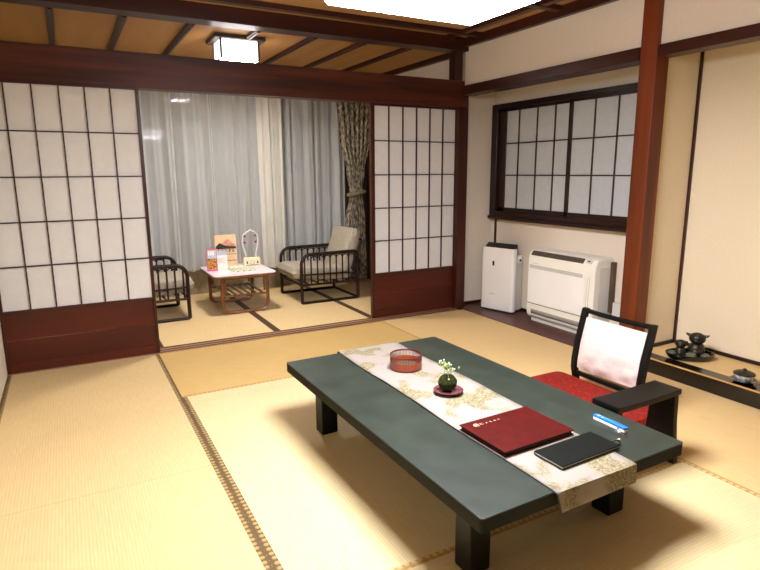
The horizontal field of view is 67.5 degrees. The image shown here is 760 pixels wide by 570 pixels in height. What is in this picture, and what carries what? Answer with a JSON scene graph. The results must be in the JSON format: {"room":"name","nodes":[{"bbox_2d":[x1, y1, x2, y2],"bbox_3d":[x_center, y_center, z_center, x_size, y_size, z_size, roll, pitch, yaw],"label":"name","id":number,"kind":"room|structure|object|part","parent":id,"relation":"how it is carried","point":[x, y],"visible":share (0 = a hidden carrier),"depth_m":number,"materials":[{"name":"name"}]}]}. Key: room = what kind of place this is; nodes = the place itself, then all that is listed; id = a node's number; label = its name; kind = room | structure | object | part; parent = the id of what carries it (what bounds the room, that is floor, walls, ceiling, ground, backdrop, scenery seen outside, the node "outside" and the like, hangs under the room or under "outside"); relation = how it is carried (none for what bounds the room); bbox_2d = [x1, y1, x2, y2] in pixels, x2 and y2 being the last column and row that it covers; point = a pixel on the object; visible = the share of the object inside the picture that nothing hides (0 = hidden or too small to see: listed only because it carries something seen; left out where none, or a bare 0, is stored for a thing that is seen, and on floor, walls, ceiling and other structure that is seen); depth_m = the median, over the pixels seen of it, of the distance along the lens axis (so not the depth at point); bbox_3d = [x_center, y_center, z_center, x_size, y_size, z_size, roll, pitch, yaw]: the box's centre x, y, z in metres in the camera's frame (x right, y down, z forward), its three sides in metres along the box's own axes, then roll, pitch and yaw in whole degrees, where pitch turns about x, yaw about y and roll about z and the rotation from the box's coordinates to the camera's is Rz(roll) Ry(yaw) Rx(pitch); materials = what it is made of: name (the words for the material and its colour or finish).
{"room":"japanese inn room","nodes":[
{"label":"japanese inn room","id":0,"kind":"room"},
{"bbox_2d":[0,323,10,400],"bbox_3d":[-1.745,-0.326,2.128,0.100,2.470,7.350,-6,13,-28],"label":"wall","id":1,"kind":"structure","parent":0,"point":[3,368],"depth_m":3.58,"materials":[{"name":"beige paint"}]},
{"bbox_2d":[7,307,457,375],"bbox_3d":[-0.880,0.412,4.653,3.647,0.028,0.143,-6,13,-28],"label":"sill","id":2,"kind":"structure","parent":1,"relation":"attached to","point":[167,349],"depth_m":4.63,"materials":[{"name":"brown wood"}]},
{"bbox_2d":[0,40,468,107],"bbox_3d":[-0.865,-1.550,4.321,3.747,0.230,0.120,-6,13,-28],"label":"beam","id":3,"kind":"structure","parent":1,"relation":"attached to","point":[18,60],"depth_m":4.09,"materials":[{"name":"brown wood"}]},
{"bbox_2d":[449,51,462,80],"bbox_3d":[0.680,-1.952,5.093,0.088,0.242,0.090,-6,13,-28],"label":"post","id":4,"kind":"object","parent":3,"relation":"on","point":[455,58],"visible":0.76,"depth_m":5.06,"materials":[{"name":"red wood"}]},
{"bbox_2d":[0,78,159,373],"bbox_3d":[-2.043,-0.375,3.792,0.948,1.864,0.034,-6,13,-28],"label":"door","id":5,"kind":"structure","parent":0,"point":[76,260],"depth_m":3.78,"materials":[{"name":"white paper"}]},
{"bbox_3d":[-2.048,-1.278,3.612,0.908,0.022,0.030,-6,13,-28],"label":"rail","id":6,"kind":"part","parent":5,"relation":"part of","materials":[{"name":"red wood"}]},
{"bbox_3d":[-2.040,0.145,3.895,0.908,0.030,0.030,-6,13,-28],"label":"rail","id":7,"kind":"part","parent":5,"relation":"part of","materials":[{"name":"red wood"}]},
{"bbox_3d":[-2.039,0.317,3.929,0.908,0.320,0.014,-6,13,-28],"label":"panel","id":8,"kind":"part","parent":5,"relation":"part of","materials":[{"name":"brown wood"}]},
{"bbox_3d":[-2.038,0.506,3.966,0.908,0.067,0.031,-6,13,-28],"label":"rail","id":9,"kind":"part","parent":5,"relation":"part of","materials":[{"name":"brown wood"}]},
{"bbox_2d":[0,2,448,74],"bbox_3d":[-1.372,-2.096,5.098,3.897,0.100,2.000,-6,13,-28],"label":"ceiling","id":10,"kind":"structure","parent":0,"point":[18,22],"depth_m":4.67,"materials":[{"name":"red wood"}]},
{"bbox_2d":[138,90,263,273],"bbox_3d":[-2.233,-1.108,5.676,2.266,2.026,0.133,-6,13,-28],"label":"sheer curtain","id":11,"kind":"object","parent":10,"relation":"hanging from","point":[200,150],"visible":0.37,"depth_m":5.89,"materials":[{"name":"white fabric"}]},
{"bbox_2d":[206,32,265,62],"bbox_3d":[-1.181,-1.919,4.659,0.400,0.179,0.340,-6,13,-28],"label":"ceiling lamp","id":12,"kind":"object","parent":10,"relation":"attached to","point":[225,46],"visible":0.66,"depth_m":4.56,"materials":[{"name":"white plastic"}]},
{"bbox_3d":[-1.181,-1.909,4.661,0.292,0.139,0.238,-6,13,-28],"label":"panel","id":13,"kind":"part","parent":12,"relation":"part of","materials":[{"name":"white plastic"}]},
{"bbox_3d":[-1.181,-1.992,4.644,0.400,0.030,0.340,-6,13,-28],"label":"mounting plate","id":14,"kind":"part","parent":12,"relation":"part of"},
{"bbox_3d":[-1.181,-1.904,4.662,0.318,0.149,0.264,-6,13,-28],"label":"lamp frame","id":15,"kind":"part","parent":12,"relation":"part of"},
{"bbox_2d":[220,58,256,62],"bbox_3d":[-1.180,-1.838,4.675,0.288,0.004,0.234,-6,13,-28],"label":"diffuser","id":16,"kind":"object","parent":12,"relation":"attached to","point":[254,60],"depth_m":4.60,"materials":[{"name":"white plastic"}]},
{"bbox_2d":[255,97,286,267],"bbox_3d":[-1.166,-1.199,6.144,0.297,2.040,0.080,-6,13,-28],"label":"lace curtain","id":17,"kind":"object","parent":10,"relation":"hanging from","point":[268,110],"visible":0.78,"depth_m":6.15,"materials":[{"name":"white fabric"}]},
{"bbox_2d":[281,99,344,260],"bbox_3d":[-0.777,-1.270,6.477,0.802,2.035,0.123,-6,12,-26],"label":"sheer curtain","id":18,"kind":"object","parent":10,"relation":"hanging from","point":[313,158],"visible":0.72,"depth_m":6.47,"materials":[{"name":"grey fabric"}]},
{"bbox_2d":[336,102,368,279],"bbox_3d":[-0.269,-1.180,6.590,0.500,2.250,0.154,-6,13,-28],"label":"drape","id":19,"kind":"object","parent":10,"relation":"hanging from","point":[353,118],"visible":0.67,"depth_m":6.54,"materials":[{"name":"brown fabric"}]},
{"bbox_3d":[0.246,-2.246,5.938,0.040,0.050,1.860,-6,13,-28],"label":"trim","id":20,"kind":"part","parent":10,"relation":"part of","materials":[{"name":"red wood"}]},
{"bbox_2d":[156,266,341,297],"bbox_3d":[-1.998,-1.103,6.047,3.497,2.470,0.100,-6,13,-28],"label":"wall","id":21,"kind":"structure","parent":0,"point":[199,278],"depth_m":6.38,"materials":[{"name":"beige paint"}]},
{"bbox_2d":[344,155,368,277],"bbox_3d":[-0.318,-1.246,6.922,0.300,2.390,0.160,-6,13,-28],"label":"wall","id":22,"kind":"structure","parent":0,"point":[365,181],"depth_m":6.93,"materials":[{"name":"grey paint"}]},
{"bbox_2d":[0,277,759,569],"bbox_3d":[0.129,0.714,3.378,4.357,0.121,7.350,-6,13,-28],"label":"floor","id":23,"kind":"structure","parent":0,"point":[216,457],"depth_m":2.50,"materials":[{"name":"beige wicker"}]},
{"bbox_2d":[116,255,194,328],"bbox_3d":[-2.149,-0.062,5.184,0.797,0.723,0.644,-6,13,-28],"label":"rattan armchair","id":24,"kind":"object","parent":23,"relation":"on","point":[175,282],"visible":0.34,"depth_m":5.07,"materials":[{"name":"black wicker"}]},
{"bbox_3d":[-2.282,-0.016,5.473,0.654,0.521,0.034,-6,13,-28],"label":"frame","id":25,"kind":"part","parent":24,"relation":"part of","materials":[{"name":"wood"}]},
{"bbox_2d":[154,271,194,296],"bbox_3d":[-2.092,0.003,5.229,0.669,0.150,0.514,-11,15,-27],"label":"seat cushion","id":26,"kind":"object","parent":24,"relation":"on","point":[162,277],"depth_m":5.11,"materials":[{"name":"grey fabric"}]},
{"bbox_2d":[200,263,275,313],"bbox_3d":[-1.393,0.030,5.589,0.600,0.382,0.654,-6,13,-28],"label":"coffee table","id":27,"kind":"object","parent":23,"relation":"on","point":[261,270],"visible":0.8,"depth_m":5.42,"materials":[{"name":"white laminate"}]},
{"bbox_2d":[206,248,217,270],"bbox_3d":[-1.605,-0.241,5.430,0.098,0.214,0.050,-5,12,-22],"label":"menu stand","id":28,"kind":"object","parent":27,"relation":"on","point":[211,254],"visible":1,"depth_m":5.42,"materials":[{"name":"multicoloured paper"}]},
{"bbox_2d":[208,258,216,269],"bbox_3d":[-1.596,-0.201,5.422,0.084,0.101,0.015,-5,12,-22],"label":"food picture","id":29,"kind":"object","parent":28,"relation":"on","point":[212,262],"depth_m":5.42},
{"bbox_2d":[217,251,227,269],"bbox_3d":[-1.534,-0.241,5.516,0.100,0.179,0.050,-5,12,-24],"label":"leaflet","id":30,"kind":"object","parent":27,"relation":"on","point":[221,255],"visible":0.98,"depth_m":5.51,"materials":[{"name":"paper"}]},
{"bbox_2d":[214,234,237,265],"bbox_3d":[-1.543,-0.345,5.696,0.212,0.313,0.056,-6,13,-26],"label":"poster board","id":31,"kind":"object","parent":27,"relation":"on","point":[227,243],"visible":0.75,"depth_m":5.70,"materials":[{"name":"beige paper"}]},
{"bbox_2d":[216,243,235,248],"bbox_3d":[-1.543,-0.392,5.688,0.200,0.060,0.010,-6,13,-26],"label":"print","id":32,"kind":"object","parent":31,"relation":"attached to","point":[218,245],"depth_m":5.69},
{"bbox_2d":[221,239,235,245],"bbox_3d":[-1.546,-0.419,5.686,0.200,0.085,0.012,-6,13,-26],"label":"print","id":33,"kind":"object","parent":31,"relation":"attached to","point":[224,242],"depth_m":5.70},
{"bbox_3d":[-1.518,-0.001,5.816,0.470,0.354,0.033,-6,13,-28],"label":"leg frame","id":34,"kind":"part","parent":27,"relation":"part of","materials":[{"name":"brown wood"}]},
{"bbox_3d":[-1.518,0.005,5.817,0.430,0.022,0.022,-6,13,-28],"label":"shelf rail","id":35,"kind":"part","parent":27,"relation":"part of","materials":[{"name":"brown wood"}]},
{"bbox_2d":[228,265,255,271],"bbox_3d":[-1.358,-0.160,5.537,0.210,0.011,0.280,-7,13,-32],"label":"board","id":36,"kind":"object","parent":27,"relation":"on","point":[232,268],"visible":0.94,"depth_m":5.53,"materials":[{"name":"paper"}]},
{"bbox_3d":[-1.268,0.087,5.368,0.470,0.354,0.033,-6,13,-28],"label":"leg frame","id":37,"kind":"part","parent":27,"relation":"part of","materials":[{"name":"brown wood"}]},
{"bbox_3d":[-1.268,0.092,5.369,0.430,0.022,0.022,-6,13,-28],"label":"shelf rail","id":38,"kind":"part","parent":27,"relation":"part of","materials":[{"name":"brown wood"}]},
{"bbox_2d":[241,229,259,265],"bbox_3d":[-1.299,-0.379,5.707,0.174,0.372,0.052,-5,12,-24],"label":"stand","id":39,"kind":"object","parent":27,"relation":"on","point":[247,261],"visible":1,"depth_m":5.71,"materials":[{"name":"beige paint"}]},
{"bbox_2d":[277,225,361,304],"bbox_3d":[-0.639,-0.240,6.039,0.797,0.723,0.644,-6,13,-28],"label":"rattan armchair","id":40,"kind":"object","parent":23,"relation":"on","point":[336,264],"visible":1,"depth_m":5.91,"materials":[{"name":"grey fabric"}]},
{"bbox_3d":[-0.798,-0.191,6.314,0.654,0.521,0.034,-6,13,-28],"label":"frame","id":41,"kind":"part","parent":40,"relation":"part of","materials":[{"name":"wicker"}]},
{"bbox_2d":[277,261,351,279],"bbox_3d":[-0.695,-0.163,6.023,0.669,0.150,0.514,-2,11,-29],"label":"seat cushion","id":42,"kind":"object","parent":40,"relation":"on","point":[291,269],"depth_m":5.86,"materials":[{"name":"grey fabric"}]},
{"bbox_3d":[-0.650,0.013,6.082,0.644,0.206,0.610,-6,13,-28],"label":"seat frame","id":43,"kind":"part","parent":40,"relation":"part of","materials":[{"name":"wicker"}]},
{"bbox_3d":[-0.504,-0.088,5.789,0.654,0.521,0.034,-6,13,-28],"label":"frame","id":44,"kind":"part","parent":40,"relation":"part of","materials":[{"name":"wicker"}]},
{"bbox_2d":[325,225,359,270],"bbox_3d":[-0.413,-0.403,6.134,0.130,0.466,0.514,14,3,-31],"label":"cushion","id":45,"kind":"object","parent":40,"relation":"on","point":[342,237],"depth_m":5.96,"materials":[{"name":"grey fabric"}]},
{"bbox_3d":[-0.367,-0.327,6.174,0.175,0.447,0.546,-6,13,-28],"label":"frame","id":46,"kind":"part","parent":40,"relation":"part of","materials":[{"name":"wicker"}]},
{"bbox_2d":[453,107,468,308],"bbox_3d":[0.746,-0.698,5.372,0.100,1.868,0.095,-6,13,-28],"label":"post","id":47,"kind":"object","parent":23,"relation":"on","point":[462,113],"visible":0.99,"depth_m":5.32,"materials":[{"name":"red wood"}]},
{"bbox_2d":[287,337,682,569],"bbox_3d":[0.308,0.649,2.543,0.938,0.333,1.578,-7,13,-29],"label":"table","id":48,"kind":"object","parent":23,"relation":"on","point":[486,493],"visible":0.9,"depth_m":2.16,"materials":[{"name":"green paint"}]},
{"bbox_3d":[-0.272,0.617,2.891,0.088,0.267,0.084,-7,13,-29],"label":"leg","id":49,"kind":"part","parent":48,"relation":"part of","materials":[{"name":"black wood"}]},
{"bbox_3d":[0.308,0.813,1.885,0.088,0.267,0.084,-7,13,-29],"label":"leg","id":50,"kind":"part","parent":48,"relation":"part of","materials":[{"name":"black wood"}]},
{"bbox_2d":[337,342,636,513],"bbox_3d":[0.312,0.514,2.518,0.377,0.071,1.632,-6,13,-28],"label":"table runner","id":51,"kind":"object","parent":48,"relation":"on","point":[582,483],"visible":0.77,"depth_m":2.30,"materials":[{"name":"beige fabric"}]},
{"bbox_2d":[389,349,422,372],"bbox_3d":[0.129,0.377,2.839,0.166,0.073,0.166,-6,13,-28],"label":"basket","id":52,"kind":"object","parent":51,"relation":"on","point":[403,363],"visible":1,"depth_m":2.80,"materials":[{"name":"red paint"}]},
{"bbox_2d":[433,385,462,395],"bbox_3d":[0.302,0.468,2.520,0.132,0.017,0.132,-6,13,-28],"label":"dish","id":53,"kind":"object","parent":51,"relation":"on","point":[458,389],"visible":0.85,"depth_m":2.50,"materials":[{"name":"pink ceramic"}]},
{"bbox_2d":[438,359,459,390],"bbox_3d":[0.298,0.395,2.508,0.086,0.145,0.085,-6,13,-28],"label":"plant","id":54,"kind":"object","parent":53,"relation":"on","point":[447,381],"visible":1,"depth_m":2.49,"materials":[{"name":"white plant"}]},
{"bbox_2d":[459,406,573,456],"bbox_3d":[0.512,0.541,2.134,0.346,0.022,0.252,-7,13,-30],"label":"folder","id":55,"kind":"object","parent":51,"relation":"on","point":[511,432],"visible":1,"depth_m":2.10,"materials":[{"name":"red leather"}]},
{"bbox_2d":[534,431,620,469],"bbox_3d":[0.707,0.570,1.997,0.332,0.017,0.128,-7,13,-30],"label":"folder","id":56,"kind":"object","parent":51,"relation":"on","point":[581,448],"visible":1,"depth_m":1.97,"materials":[{"name":"black leather"}]},
{"bbox_3d":[0.889,0.746,2.207,0.088,0.267,0.084,-7,13,-29],"label":"leg","id":57,"kind":"part","parent":48,"relation":"part of","materials":[{"name":"black wood"}]},
{"bbox_2d":[593,413,627,437],"bbox_3d":[0.885,0.537,2.179,0.050,0.022,0.176,-6,13,-28],"label":"key","id":58,"kind":"object","parent":48,"relation":"on","point":[619,427],"visible":1,"depth_m":2.18,"materials":[{"name":"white plastic"}]},
{"bbox_2d":[458,302,575,345],"bbox_3d":[1.381,0.356,4.886,0.450,0.024,1.938,-6,13,-28],"label":"wooden floorboards","id":59,"kind":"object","parent":23,"relation":"on","point":[520,319],"visible":0.29,"depth_m":4.95,"materials":[{"name":"brown wood"}]},
{"bbox_2d":[481,242,522,312],"bbox_3d":[1.156,-0.081,5.387,0.184,0.639,0.368,-11,15,-43],"label":"air purifier","id":60,"kind":"object","parent":59,"relation":"on","point":[502,266],"visible":1,"depth_m":5.31,"materials":[{"name":"plastic"}]},
{"bbox_2d":[486,242,517,248],"bbox_3d":[1.130,-0.319,5.305,0.075,0.139,0.315,-11,15,-43],"label":"vent","id":61,"kind":"object","parent":60,"relation":"attached to","point":[490,245],"depth_m":5.29,"materials":[{"name":"plastic"}]},
{"bbox_3d":[1.286,-0.238,5.261,0.072,0.075,0.036,-11,15,-43],"label":"handle","id":62,"kind":"part","parent":60,"relation":"part of","materials":[{"name":"white plastic"}]},
{"bbox_2d":[527,248,616,333],"bbox_3d":[1.562,0.051,4.728,0.214,0.632,0.754,-6,13,-28],"label":"air conditioner","id":63,"kind":"object","parent":59,"relation":"on","point":[561,283],"visible":0.9,"depth_m":4.61,"materials":[{"name":"beige plastic"}]},
{"bbox_2d":[531,309,578,326],"bbox_3d":[1.454,0.270,4.766,0.005,0.040,0.535,-6,13,-28],"label":"grille","id":64,"kind":"object","parent":63,"relation":"attached to","point":[562,319],"depth_m":4.74,"materials":[{"name":"white plastic"}]},
{"bbox_3d":[1.450,0.030,4.722,0.010,0.338,0.615,-6,13,-28],"label":"panel","id":65,"kind":"part","parent":63,"relation":"part of","materials":[{"name":"white plastic"}]},
{"bbox_2d":[531,250,584,263],"bbox_3d":[1.460,-0.233,4.688,0.033,0.040,0.565,-6,13,-28],"label":"outlet","id":66,"kind":"object","parent":63,"relation":"attached to","point":[549,256],"depth_m":4.68,"materials":[{"name":"white plastic"}]},
{"bbox_2d":[571,307,657,390],"bbox_3d":[1.110,0.443,3.121,0.556,0.502,0.486,-6,13,-28],"label":"chair","id":67,"kind":"object","parent":23,"relation":"on","point":[619,354],"visible":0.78,"depth_m":3.17,"materials":[{"name":"white fabric"}]},
{"bbox_3d":[1.201,0.384,3.423,0.099,0.500,0.034,-6,13,-28],"label":"post","id":68,"kind":"part","parent":67,"relation":"part of","materials":[{"name":"black wood"}]},
{"bbox_2d":[531,371,648,425],"bbox_3d":[0.997,0.650,3.060,0.669,0.076,0.747,-6,13,-28],"label":"floor cushion","id":69,"kind":"object","parent":67,"relation":"on","point":[575,386],"visible":0.19,"depth_m":3.20,"materials":[{"name":"red fabric"}]},
{"bbox_3d":[1.286,0.560,3.242,0.025,0.025,0.430,-6,13,-28],"label":"rail","id":70,"kind":"part","parent":67,"relation":"part of","materials":[{"name":"black wood"}]},
{"bbox_3d":[1.295,0.375,3.211,0.089,0.300,0.404,-6,13,-28],"label":"backrest","id":71,"kind":"part","parent":67,"relation":"part of","materials":[{"name":"white fabric"}]},
{"bbox_3d":[1.337,0.190,3.198,0.036,0.038,0.482,-6,13,-28],"label":"rail","id":72,"kind":"part","parent":67,"relation":"part of","materials":[{"name":"black wood"}]},
{"bbox_3d":[1.418,0.460,3.034,0.099,0.500,0.034,-6,13,-28],"label":"post","id":73,"kind":"part","parent":67,"relation":"part of","materials":[{"name":"black wood"}]},
{"bbox_2d":[592,380,681,463],"bbox_3d":[1.127,0.642,2.515,0.424,0.348,0.169,-7,13,-29],"label":"armrest","id":74,"kind":"object","parent":23,"relation":"on","point":[662,399],"visible":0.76,"depth_m":2.52,"materials":[{"name":"black wood"}]},
{"bbox_3d":[1.292,0.638,2.610,0.032,0.318,0.169,-7,13,-29],"label":"leg panel","id":75,"kind":"part","parent":74,"relation":"part of","materials":[{"name":"black wood"}]},
{"bbox_2d":[619,0,668,331],"bbox_3d":[1.702,-0.661,3.668,0.123,2.450,0.124,-6,13,-28],"label":"pillar","id":76,"kind":"structure","parent":23,"relation":"on","point":[653,68],"depth_m":3.61,"materials":[{"name":"brown wood"}]},
{"bbox_2d":[648,353,759,409],"bbox_3d":[2.198,0.655,3.062,0.112,0.099,1.838,-6,13,-28],"label":"step","id":77,"kind":"structure","parent":23,"relation":"on","point":[709,381],"depth_m":3.42,"materials":[{"name":"black paint"}]},
{"bbox_2d":[730,375,757,385],"bbox_3d":[2.093,0.553,3.275,0.140,0.022,0.140,-6,13,-28],"label":"saucer","id":78,"kind":"object","parent":77,"relation":"on","point":[754,381],"visible":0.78,"depth_m":3.25,"materials":[{"name":"black paint"}]},
{"bbox_2d":[733,368,755,382],"bbox_3d":[2.093,0.514,3.268,0.114,0.077,0.114,-6,13,-28],"label":"lidded bowl","id":79,"kind":"object","parent":78,"relation":"on","point":[743,375],"visible":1,"depth_m":3.24,"materials":[{"name":"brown metal"}]},
{"bbox_3d":[2.093,0.501,3.265,0.114,0.025,0.114,-6,13,-28],"label":"lid","id":80,"kind":"part","parent":79,"relation":"part of","materials":[{"name":"brown metal"}]},
{"bbox_2d":[184,0,575,38],"bbox_3d":[0.596,-1.586,2.027,4.357,0.085,5.350,-6,13,-28],"label":"ceiling","id":81,"kind":"structure","parent":0,"point":[320,9],"depth_m":4.19,"materials":[{"name":"red wood"}]},
{"bbox_2d":[0,0,468,52],"bbox_3d":[-0.873,-1.946,4.201,3.697,0.110,0.155,-6,13,-28],"label":"beam","id":82,"kind":"structure","parent":81,"relation":"attached to","point":[181,11],"depth_m":4.12,"materials":[{"name":"red wood"}]},
{"bbox_2d":[325,0,538,24],"bbox_3d":[0.249,-1.270,1.895,0.670,0.550,0.670,-6,13,-28],"label":"ceiling light","id":83,"kind":"object","parent":81,"relation":"hanging from","point":[467,12],"visible":1,"depth_m":2.12,"materials":[{"name":"white plastic"}]},
{"bbox_2d":[368,0,759,361],"bbox_3d":[1.762,-0.731,4.066,0.560,2.470,7.250,-6,13,-28],"label":"wall","id":84,"kind":"structure","parent":0,"point":[720,294],"depth_m":3.77,"materials":[{"name":"beige paint"}]},
{"bbox_2d":[369,103,456,317],"bbox_3d":[0.306,-0.659,5.156,0.882,1.864,0.034,-6,13,-28],"label":"door","id":85,"kind":"structure","parent":84,"relation":"in","point":[412,148],"depth_m":5.14,"materials":[{"name":"white paper"}]},
{"bbox_3d":[0.326,0.221,5.338,0.844,0.067,0.031,-6,13,-28],"label":"rail","id":86,"kind":"part","parent":85,"relation":"part of","materials":[{"name":"brown wood"}]},
{"bbox_3d":[0.324,-0.131,5.269,0.844,0.030,0.030,-6,13,-28],"label":"rail","id":87,"kind":"part","parent":85,"relation":"part of","materials":[{"name":"red wood"}]},
{"bbox_3d":[0.325,0.036,5.302,0.844,0.310,0.014,-6,13,-28],"label":"panel","id":88,"kind":"part","parent":85,"relation":"part of","materials":[{"name":"brown wood"}]},
{"bbox_3d":[0.316,-1.564,4.984,0.844,0.022,0.030,-6,13,-28],"label":"rail","id":89,"kind":"part","parent":85,"relation":"part of","materials":[{"name":"red wood"}]},
{"bbox_2d":[464,299,526,311],"bbox_3d":[1.413,0.334,4.875,0.400,0.030,1.980,-6,13,-28],"label":"baseboard","id":90,"kind":"structure","parent":84,"relation":"attached to","point":[478,300],"depth_m":5.69,"materials":[{"name":"brown wood"}]},
{"bbox_2d":[494,219,496,241],"bbox_3d":[1.140,-0.251,5.671,0.016,0.870,0.020,-6,13,-28],"label":"trim","id":91,"kind":"structure","parent":84,"relation":"attached to","point":[495,220],"depth_m":5.61,"materials":[{"name":"brown wood"}]},
{"bbox_2d":[466,0,618,46],"bbox_3d":[2.006,-1.698,2.783,0.050,0.075,5.135,-6,13,-28],"label":"trim","id":92,"kind":"structure","parent":84,"relation":"attached to","point":[577,6],"depth_m":4.25,"materials":[{"name":"red wood"}]},
{"bbox_2d":[462,47,640,95],"bbox_3d":[1.239,-1.598,4.356,0.155,0.080,1.825,-6,13,-28],"label":"beam","id":93,"kind":"structure","parent":84,"relation":"attached to","point":[631,57],"depth_m":4.12,"materials":[{"name":"red wood"}]},
{"bbox_2d":[487,82,637,232],"bbox_3d":[1.545,-1.023,4.692,0.075,1.068,1.909,-6,13,-28],"label":"window","id":94,"kind":"structure","parent":84,"relation":"in","point":[563,159],"depth_m":4.70,"materials":[{"name":"white paper"}]},
{"bbox_3d":[1.363,-1.110,5.053,0.022,0.956,0.905,-6,13,-28],"label":"sash","id":95,"kind":"part","parent":94,"relation":"part of","materials":[{"name":"white paper"}]},
{"bbox_3d":[1.548,-0.516,4.793,0.075,0.032,1.909,-6,13,-28],"label":"sill","id":96,"kind":"part","parent":94,"relation":"part of","materials":[{"name":"brown wood"}]},
{"bbox_3d":[1.771,-0.957,4.275,0.022,0.956,0.952,-6,13,-28],"label":"sash","id":97,"kind":"part","parent":94,"relation":"part of","materials":[{"name":"white paper"}]},
{"bbox_2d":[611,302,620,324],"bbox_3d":[1.847,0.282,4.418,0.060,0.295,0.075,-6,13,-28],"label":"pipe cover","id":98,"kind":"object","parent":84,"relation":"attached to","point":[616,305],"visible":0.36,"depth_m":4.39,"materials":[{"name":"grey plastic"}]},
{"bbox_2d":[673,51,704,342],"bbox_3d":[2.088,-0.672,3.837,0.016,2.200,0.016,-6,13,-28],"label":"trim","id":99,"kind":"structure","parent":84,"relation":"attached to","point":[702,53],"depth_m":3.84,"materials":[{"name":"red wood"}]},
{"bbox_2d":[653,339,759,365],"bbox_3d":[2.388,0.569,3.170,0.360,0.022,1.870,-6,13,-28],"label":"baseboard","id":100,"kind":"structure","parent":84,"relation":"attached to","point":[671,340],"depth_m":3.74,"materials":[{"name":"brown wood"}]},
{"bbox_2d":[658,23,759,57],"bbox_3d":[2.173,-1.268,2.673,0.125,0.067,1.840,-6,13,-28],"label":"beam","id":101,"kind":"structure","parent":84,"relation":"attached to","point":[749,33],"depth_m":3.17,"materials":[{"name":"red wood"}]},
{"bbox_2d":[652,343,759,385],"bbox_3d":[2.393,0.630,3.185,0.350,0.097,1.870,-6,13,-28],"label":"floor","id":102,"kind":"structure","parent":0,"point":[720,364],"depth_m":3.59,"materials":[{"name":"beige wood"}]},
{"bbox_2d":[665,348,714,361],"bbox_3d":[2.019,0.459,3.707,0.300,0.040,0.200,1,11,6],"label":"oval tray","id":103,"kind":"object","parent":102,"relation":"on","point":[676,357],"visible":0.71,"depth_m":3.64,"materials":[{"name":"black paint"}]},
{"bbox_2d":[674,339,687,355],"bbox_3d":[1.965,0.409,3.720,0.081,0.108,0.081,7,13,33],"label":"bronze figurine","id":104,"kind":"object","parent":103,"relation":"on","point":[680,350],"visible":0.88,"depth_m":3.70,"materials":[{"name":"black metal"}]},
{"bbox_2d":[686,352,696,356],"bbox_3d":[2.000,0.455,3.655,0.068,0.043,0.061,-6,13,-28],"label":"stone","id":105,"kind":"object","parent":103,"relation":"on","point":[690,354],"visible":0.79,"depth_m":3.64,"materials":[{"name":"grey stone"}]},
{"bbox_2d":[686,332,709,356],"bbox_3d":[2.066,0.386,3.710,0.139,0.156,0.117,7,13,33],"label":"bronze figurine","id":106,"kind":"object","parent":103,"relation":"on","point":[697,339],"visible":0.82,"depth_m":3.68,"materials":[{"name":"black metal"}]}
]}

